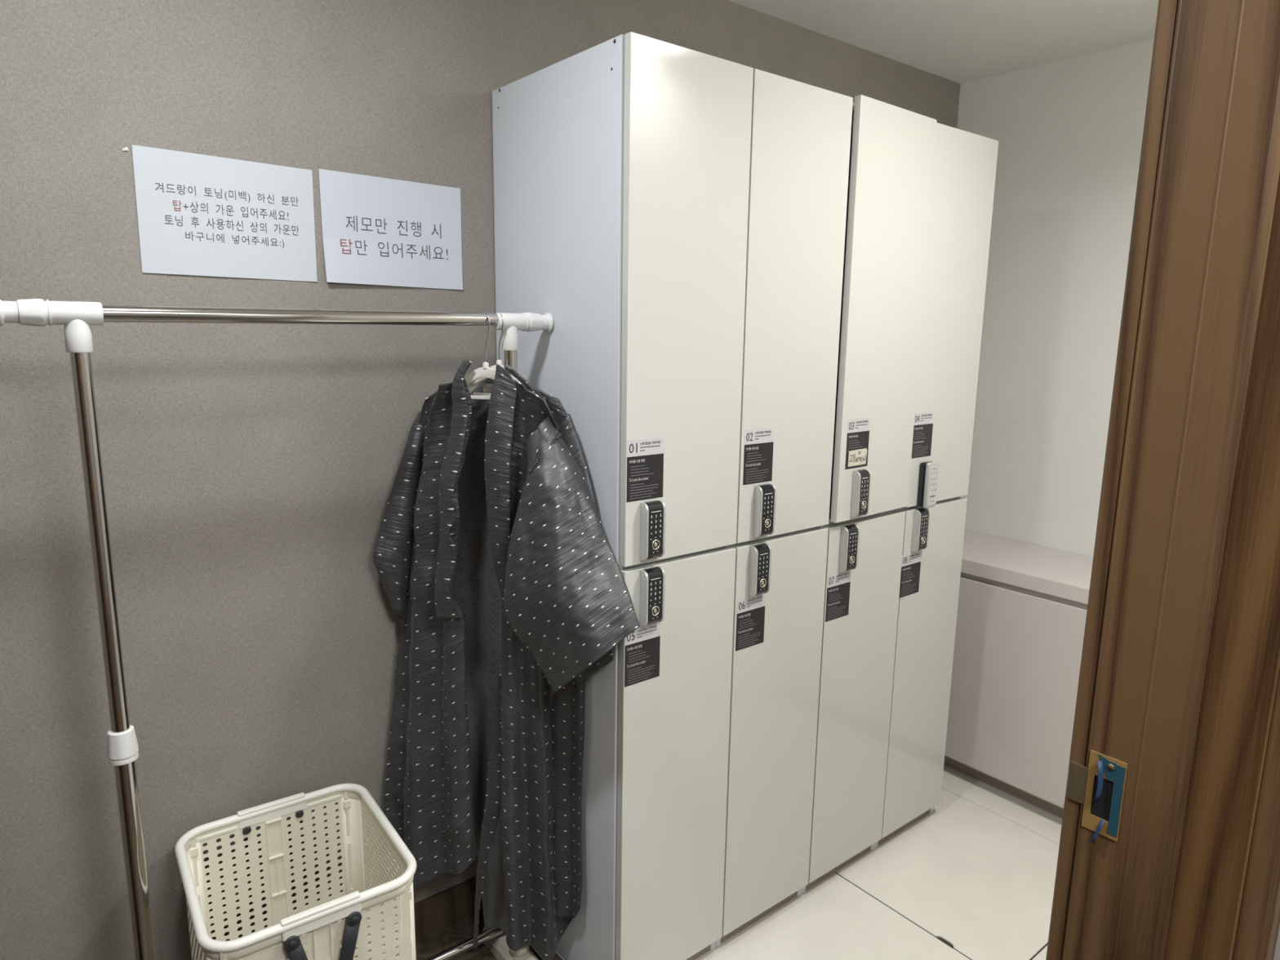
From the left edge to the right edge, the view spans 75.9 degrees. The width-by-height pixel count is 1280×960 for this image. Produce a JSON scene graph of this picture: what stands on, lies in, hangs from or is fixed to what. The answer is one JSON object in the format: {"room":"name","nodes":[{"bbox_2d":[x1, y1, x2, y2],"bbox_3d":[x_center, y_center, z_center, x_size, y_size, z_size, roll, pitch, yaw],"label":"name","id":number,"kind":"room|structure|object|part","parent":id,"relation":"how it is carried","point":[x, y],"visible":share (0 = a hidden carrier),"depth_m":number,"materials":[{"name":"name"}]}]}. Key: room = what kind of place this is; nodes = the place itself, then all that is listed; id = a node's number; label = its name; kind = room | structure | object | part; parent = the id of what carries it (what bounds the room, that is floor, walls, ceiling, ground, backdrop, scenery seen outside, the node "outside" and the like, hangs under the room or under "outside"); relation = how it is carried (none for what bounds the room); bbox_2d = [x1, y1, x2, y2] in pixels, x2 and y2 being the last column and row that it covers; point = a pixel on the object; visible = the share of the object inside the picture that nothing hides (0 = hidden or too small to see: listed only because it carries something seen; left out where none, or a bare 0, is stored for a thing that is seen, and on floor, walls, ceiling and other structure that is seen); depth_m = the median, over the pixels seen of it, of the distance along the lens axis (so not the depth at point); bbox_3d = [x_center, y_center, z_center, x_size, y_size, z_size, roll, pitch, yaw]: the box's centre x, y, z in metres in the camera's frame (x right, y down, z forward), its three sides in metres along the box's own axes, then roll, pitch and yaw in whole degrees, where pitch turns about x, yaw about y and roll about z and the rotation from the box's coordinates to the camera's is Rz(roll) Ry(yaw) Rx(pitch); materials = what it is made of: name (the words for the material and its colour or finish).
{"room":"changing room","nodes":[
{"label":"changing room","id":0,"kind":"room"},
{"bbox_2d":[0,0,960,959],"bbox_3d":[-0.140,-0.088,2.139,3.276,2.304,0.100,-7,13,-38],"label":"wall","id":1,"kind":"structure","parent":0,"point":[250,470],"depth_m":1.55,"materials":[{"name":"grey paint"}]},
{"bbox_2d":[131,144,317,281],"bbox_3d":[-0.748,-0.479,1.501,0.299,0.213,0.002,-7,13,-38],"label":"paper notice","id":2,"kind":"object","parent":1,"relation":"attached to","point":[199,215],"visible":1,"depth_m":1.49,"materials":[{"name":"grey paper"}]},
{"bbox_2d":[318,168,462,289],"bbox_3d":[-0.502,-0.508,1.690,0.298,0.216,0.009,-7,13,-38],"label":"paper notice","id":3,"kind":"object","parent":1,"relation":"attached to","point":[376,230],"visible":1,"depth_m":1.68,"materials":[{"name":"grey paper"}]},
{"bbox_2d":[382,876,483,954],"bbox_3d":[-0.876,1.104,1.702,1.346,0.095,0.010,-7,13,-38],"label":"baseboard","id":4,"kind":"structure","parent":1,"relation":"attached to","point":[433,913],"depth_m":2.01,"materials":[{"name":"brown wood"}]},
{"bbox_2d":[415,764,1062,959],"bbox_3d":[0.954,1.349,0.905,3.376,0.047,3.788,-7,13,-38],"label":"floor","id":5,"kind":"structure","parent":0,"point":[974,877],"depth_m":2.14,"materials":[{"name":"grey tile"}]},
{"bbox_2d":[0,298,553,959],"bbox_3d":[-0.526,0.438,1.513,0.897,1.484,0.325,-7,13,-38],"label":"clothes rack","id":6,"kind":"object","parent":5,"relation":"on","point":[77,317],"visible":0.82,"depth_m":1.29,"materials":[{"name":"silver metal"}]},
{"bbox_3d":[-0.539,-0.280,1.411,0.700,0.029,0.025,-7,13,-38],"label":"rail","id":7,"kind":"part","parent":6,"relation":"part of","materials":[{"name":"silver metal"}]},
{"bbox_2d":[464,312,495,399],"bbox_3d":[-0.303,-0.240,1.611,0.150,0.174,0.020,5,11,22],"label":"clothes hanger","id":8,"kind":"object","parent":6,"relation":"hanging from","point":[485,371],"visible":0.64,"depth_m":1.61,"materials":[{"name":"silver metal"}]},
{"bbox_2d":[467,313,534,395],"bbox_3d":[-0.280,-0.245,1.629,0.150,0.170,0.020,5,11,22],"label":"clothes hanger","id":9,"kind":"object","parent":6,"relation":"hanging from","point":[477,383],"visible":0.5,"depth_m":1.65,"materials":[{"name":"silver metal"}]},
{"bbox_2d":[503,364,613,918],"bbox_3d":[-0.161,0.381,1.701,0.261,1.221,0.054,6,12,25],"label":"robe","id":10,"kind":"object","parent":9,"relation":"hanging from","point":[568,704],"visible":0.34,"depth_m":1.75,"materials":[{"name":"grey fabric"}]},
{"bbox_3d":[-0.186,0.381,1.730,0.191,1.210,0.030,6,12,28],"label":"panel","id":11,"kind":"part","parent":10,"relation":"part of","materials":[{"name":"grey fabric"}]},
{"bbox_2d":[372,360,639,959],"bbox_3d":[-0.268,0.447,1.717,0.609,1.381,0.213,7,12,30],"label":"robe","id":12,"kind":"object","parent":6,"relation":"on","point":[493,554],"visible":0.96,"depth_m":1.73,"materials":[{"name":"black fabric"}]},
{"bbox_3d":[-0.456,0.357,1.752,0.222,1.147,0.107,7,12,30],"label":"panel","id":13,"kind":"part","parent":12,"relation":"part of","materials":[{"name":"grey fabric"}]},
{"bbox_3d":[-0.362,0.441,1.818,0.402,1.354,0.092,3,11,9],"label":"panel","id":14,"kind":"part","parent":12,"relation":"part of","materials":[{"name":"grey fabric"}]},
{"bbox_3d":[-0.219,0.432,1.725,0.128,1.293,0.105,5,11,21],"label":"panel","id":15,"kind":"part","parent":12,"relation":"part of","materials":[{"name":"grey fabric"}]},
{"bbox_2d":[174,782,417,959],"bbox_3d":[-0.643,0.928,1.562,0.359,0.495,0.392,-7,13,-35],"label":"laundry basket","id":16,"kind":"object","parent":5,"relation":"on","point":[344,927],"visible":1,"depth_m":1.63,"materials":[{"name":"beige plastic"}]},
{"bbox_3d":[-0.866,0.919,1.610,0.014,0.469,0.050,3,11,9],"label":"corner post","id":17,"kind":"part","parent":16,"relation":"part of","materials":[{"name":"beige plastic"}]},
{"bbox_3d":[-0.749,0.673,1.670,0.128,0.035,0.013,-7,13,-35],"label":"grip plate","id":18,"kind":"part","parent":16,"relation":"part of","materials":[{"name":"white plastic"}]},
{"bbox_3d":[-0.752,0.752,1.688,0.125,0.141,0.008,-7,13,-35],"label":"handle","id":19,"kind":"part","parent":16,"relation":"part of","materials":[{"name":"grey plastic"}]},
{"bbox_3d":[-0.533,0.730,1.375,0.128,0.035,0.013,-7,13,-35],"label":"grip plate","id":20,"kind":"part","parent":16,"relation":"part of","materials":[{"name":"white plastic"}]},
{"bbox_3d":[-0.529,0.812,1.382,0.125,0.141,0.008,-7,13,-35],"label":"handle","id":21,"kind":"part","parent":16,"relation":"part of","materials":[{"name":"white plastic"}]},
{"bbox_3d":[-0.617,0.890,1.786,0.050,0.469,0.014,3,11,9],"label":"corner post","id":22,"kind":"part","parent":16,"relation":"part of","materials":[{"name":"beige plastic"}]},
{"bbox_3d":[-0.422,0.942,1.519,0.014,0.469,0.050,3,11,9],"label":"corner post","id":23,"kind":"part","parent":16,"relation":"part of","materials":[{"name":"beige plastic"}]},
{"bbox_2d":[492,31,753,959],"bbox_3d":[-0.057,0.142,1.852,0.308,1.956,0.506,-7,13,-38],"label":"tall cabinet","id":24,"kind":"object","parent":5,"relation":"on","point":[621,164],"visible":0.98,"depth_m":1.64,"materials":[{"name":"beige"}]},
{"bbox_2d":[626,625,656,641],"bbox_3d":[0.004,0.305,1.631,0.076,0.019,0.001,-7,13,-38],"label":"print","id":25,"kind":"object","parent":24,"relation":"on","point":[647,633],"depth_m":1.63,"materials":[{"name":"black"}]},
{"bbox_2d":[627,650,655,684],"bbox_3d":[0.004,0.370,1.643,0.070,0.063,0.001,-7,13,-38],"label":"print","id":26,"kind":"object","parent":24,"relation":"attached to","point":[641,664],"depth_m":1.64,"materials":[{"name":"grey"}]},
{"bbox_2d":[630,465,658,499],"bbox_3d":[0.009,0.003,1.576,0.070,0.063,0.001,-7,13,-38],"label":"print","id":27,"kind":"object","parent":24,"relation":"on","point":[644,479],"depth_m":1.58,"materials":[{"name":"grey"}]},
{"bbox_2d":[629,440,660,453],"bbox_3d":[0.010,-0.063,1.563,0.076,0.019,0.001,-7,13,-38],"label":"print","id":28,"kind":"object","parent":24,"relation":"on","point":[635,446],"depth_m":1.56,"materials":[{"name":"black"}]},
{"bbox_3d":[0.077,0.628,1.766,0.302,0.949,0.018,-7,13,-38],"label":"door","id":29,"kind":"part","parent":24,"relation":"part of","materials":[{"name":"grey laminate"}]},
{"bbox_3d":[0.090,-0.317,1.592,0.302,0.953,0.018,-7,13,-38],"label":"door","id":30,"kind":"part","parent":24,"relation":"part of","materials":[{"name":"grey laminate"}]},
{"bbox_2d":[715,68,853,947],"bbox_3d":[0.186,0.111,2.043,0.310,1.956,0.506,-7,13,-38],"label":"tall cabinet","id":31,"kind":"object","parent":5,"relation":"on","point":[800,145],"visible":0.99,"depth_m":1.83,"materials":[{"name":"beige laminate"}]},
{"bbox_2d":[737,617,760,648],"bbox_3d":[0.245,0.339,1.834,0.070,0.063,0.001,-7,13,-38],"label":"print","id":32,"kind":"object","parent":31,"relation":"attached to","point":[748,628],"depth_m":1.83,"materials":[{"name":"grey"}]},
{"bbox_2d":[738,596,762,609],"bbox_3d":[0.246,0.273,1.821,0.076,0.019,0.001,-7,13,-38],"label":"print","id":33,"kind":"object","parent":31,"relation":"on","point":[744,602],"depth_m":1.82,"materials":[{"name":"black"}]},
{"bbox_2d":[746,452,768,482],"bbox_3d":[0.254,-0.029,1.769,0.070,0.063,0.001,-7,13,-38],"label":"print","id":34,"kind":"object","parent":31,"relation":"on","point":[757,463],"depth_m":1.77,"materials":[{"name":"grey"}]},
{"bbox_2d":[746,431,771,440],"bbox_3d":[0.255,-0.095,1.756,0.076,0.019,0.001,-7,13,-38],"label":"print","id":35,"kind":"object","parent":31,"relation":"on","point":[750,435],"depth_m":1.76,"materials":[{"name":"black"}]},
{"bbox_3d":[0.318,0.597,1.956,0.307,0.949,0.018,-7,13,-38],"label":"door","id":36,"kind":"part","parent":31,"relation":"part of","materials":[{"name":"grey laminate"}]},
{"bbox_3d":[0.332,-0.349,1.782,0.307,0.953,0.018,-7,13,-38],"label":"door","id":37,"kind":"part","parent":31,"relation":"part of","materials":[{"name":"grey laminate"}]},
{"bbox_2d":[801,94,936,893],"bbox_3d":[0.435,0.078,2.231,0.317,1.960,0.519,-7,13,-38],"label":"tall cabinet","id":38,"kind":"object","parent":5,"relation":"on","point":[892,147],"visible":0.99,"depth_m":2.02,"materials":[{"name":"beige laminate"}]},
{"bbox_2d":[827,592,846,619],"bbox_3d":[0.487,0.307,2.024,0.070,0.063,0.001,-7,13,-38],"label":"print","id":39,"kind":"object","parent":38,"relation":"attached to","point":[837,602],"depth_m":2.02,"materials":[{"name":"grey"}]},
{"bbox_2d":[828,572,848,584],"bbox_3d":[0.488,0.242,2.012,0.076,0.019,0.001,-7,13,-38],"label":"print","id":40,"kind":"object","parent":38,"relation":"on","point":[834,578],"depth_m":2.01,"materials":[{"name":"black"}]},
{"bbox_2d":[847,440,861,466],"bbox_3d":[0.518,-0.065,1.960,0.070,0.063,0.002,-8,13,-39],"label":"print","id":41,"kind":"object","parent":38,"relation":"on","point":[853,440],"depth_m":1.95},
{"bbox_3d":[0.563,0.565,2.148,0.312,0.949,0.018,-7,13,-38],"label":"door","id":42,"kind":"part","parent":38,"relation":"part of","materials":[{"name":"grey laminate"}]},
{"bbox_2d":[848,420,867,429],"bbox_3d":[0.519,-0.130,1.947,0.076,0.019,0.001,-8,14,-41],"label":"print","id":43,"kind":"object","parent":38,"relation":"on","point":[864,420],"depth_m":1.94},
{"bbox_3d":[0.585,-0.384,1.969,0.312,0.953,0.018,-8,14,-40],"label":"door","id":44,"kind":"part","parent":38,"relation":"part of","materials":[{"name":"grey laminate"}]},
{"bbox_2d":[874,122,998,848],"bbox_3d":[0.674,0.049,2.421,0.304,1.956,0.517,-7,13,-38],"label":"tall cabinet","id":45,"kind":"object","parent":5,"relation":"on","point":[965,163],"visible":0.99,"depth_m":2.22,"materials":[{"name":"beige laminate"}]},
{"bbox_2d":[901,571,915,595],"bbox_3d":[0.727,0.276,2.213,0.070,0.063,0.001,-7,13,-38],"label":"print","id":46,"kind":"object","parent":45,"relation":"attached to","point":[908,578],"depth_m":2.21,"materials":[{"name":"grey"}]},
{"bbox_2d":[902,553,919,563],"bbox_3d":[0.728,0.210,2.201,0.076,0.019,0.001,-7,13,-38],"label":"print","id":47,"kind":"object","parent":45,"relation":"on","point":[907,557],"depth_m":2.20,"materials":[{"name":"black"}]},
{"bbox_2d":[913,431,928,456],"bbox_3d":[0.738,-0.096,2.149,0.070,0.063,0.001,-7,13,-38],"label":"print","id":48,"kind":"object","parent":45,"relation":"on","point":[921,439],"depth_m":2.15,"materials":[{"name":"grey"}]},
{"bbox_2d":[915,413,932,422],"bbox_3d":[0.739,-0.161,2.137,0.076,0.019,0.001,-7,13,-38],"label":"print","id":49,"kind":"object","parent":45,"relation":"on","point":[918,417],"depth_m":2.14,"materials":[{"name":"black"}]},
{"bbox_3d":[0.804,0.533,2.338,0.298,0.949,0.018,-7,13,-38],"label":"door","id":50,"kind":"part","parent":45,"relation":"part of","materials":[{"name":"grey laminate"}]},
{"bbox_3d":[0.818,-0.412,2.165,0.298,0.953,0.018,-7,13,-38],"label":"door","id":51,"kind":"part","parent":45,"relation":"part of","materials":[{"name":"grey laminate"}]},
{"bbox_2d":[943,572,1087,818],"bbox_3d":[1.367,0.673,2.546,0.364,0.701,1.379,-7,13,-38],"label":"base cabinet","id":52,"kind":"object","parent":5,"relation":"on","point":[1016,662],"visible":0.22,"depth_m":2.52,"materials":[{"name":"grey laminate"}]},
{"bbox_2d":[960,529,1093,604],"bbox_3d":[1.373,0.302,2.478,0.369,0.045,1.380,-7,13,-38],"label":"countertop","id":53,"kind":"structure","parent":52,"relation":"on","point":[1065,575],"depth_m":2.56,"materials":[{"name":"grey laminate"}]},
{"bbox_2d":[728,0,1158,84],"bbox_3d":[0.987,-0.980,0.478,3.376,0.080,3.788,-7,13,-38],"label":"ceiling","id":54,"kind":"structure","parent":0,"point":[960,42],"depth_m":2.31,"materials":[{"name":"white paint"}]},
{"bbox_2d":[956,37,1154,556],"bbox_3d":[1.565,-0.139,2.545,0.100,2.304,1.388,-7,13,-38],"label":"wall","id":55,"kind":"structure","parent":0,"point":[1068,132],"depth_m":2.67,"materials":[{"name":"white paint"}]},
{"bbox_2d":[1273,924,1279,959],"bbox_3d":[1.268,0.331,-0.037,0.186,2.304,2.055,-7,13,-38],"label":"wall","id":56,"kind":"structure","parent":0,"point":[1277,954],"depth_m":0.72,"materials":[{"name":"grey paint"}]},
{"bbox_2d":[1045,0,1279,959],"bbox_3d":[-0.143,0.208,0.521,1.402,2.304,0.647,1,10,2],"label":"door frame","id":57,"kind":"structure","parent":56,"relation":"in","point":[1169,848],"depth_m":0.71,"materials":[{"name":"brown wood"}]},
{"bbox_3d":[0.449,0.305,0.794,0.001,0.081,0.033,-7,13,-38],"label":"strike plate","id":58,"kind":"part","parent":57,"relation":"part of","materials":[{"name":"gold metal"}]},
{"bbox_3d":[0.547,0.188,0.684,0.026,2.304,0.024,-7,13,-38],"label":"casing","id":59,"kind":"part","parent":57,"relation":"part of","materials":[{"name":"brown wood"}]}
]}

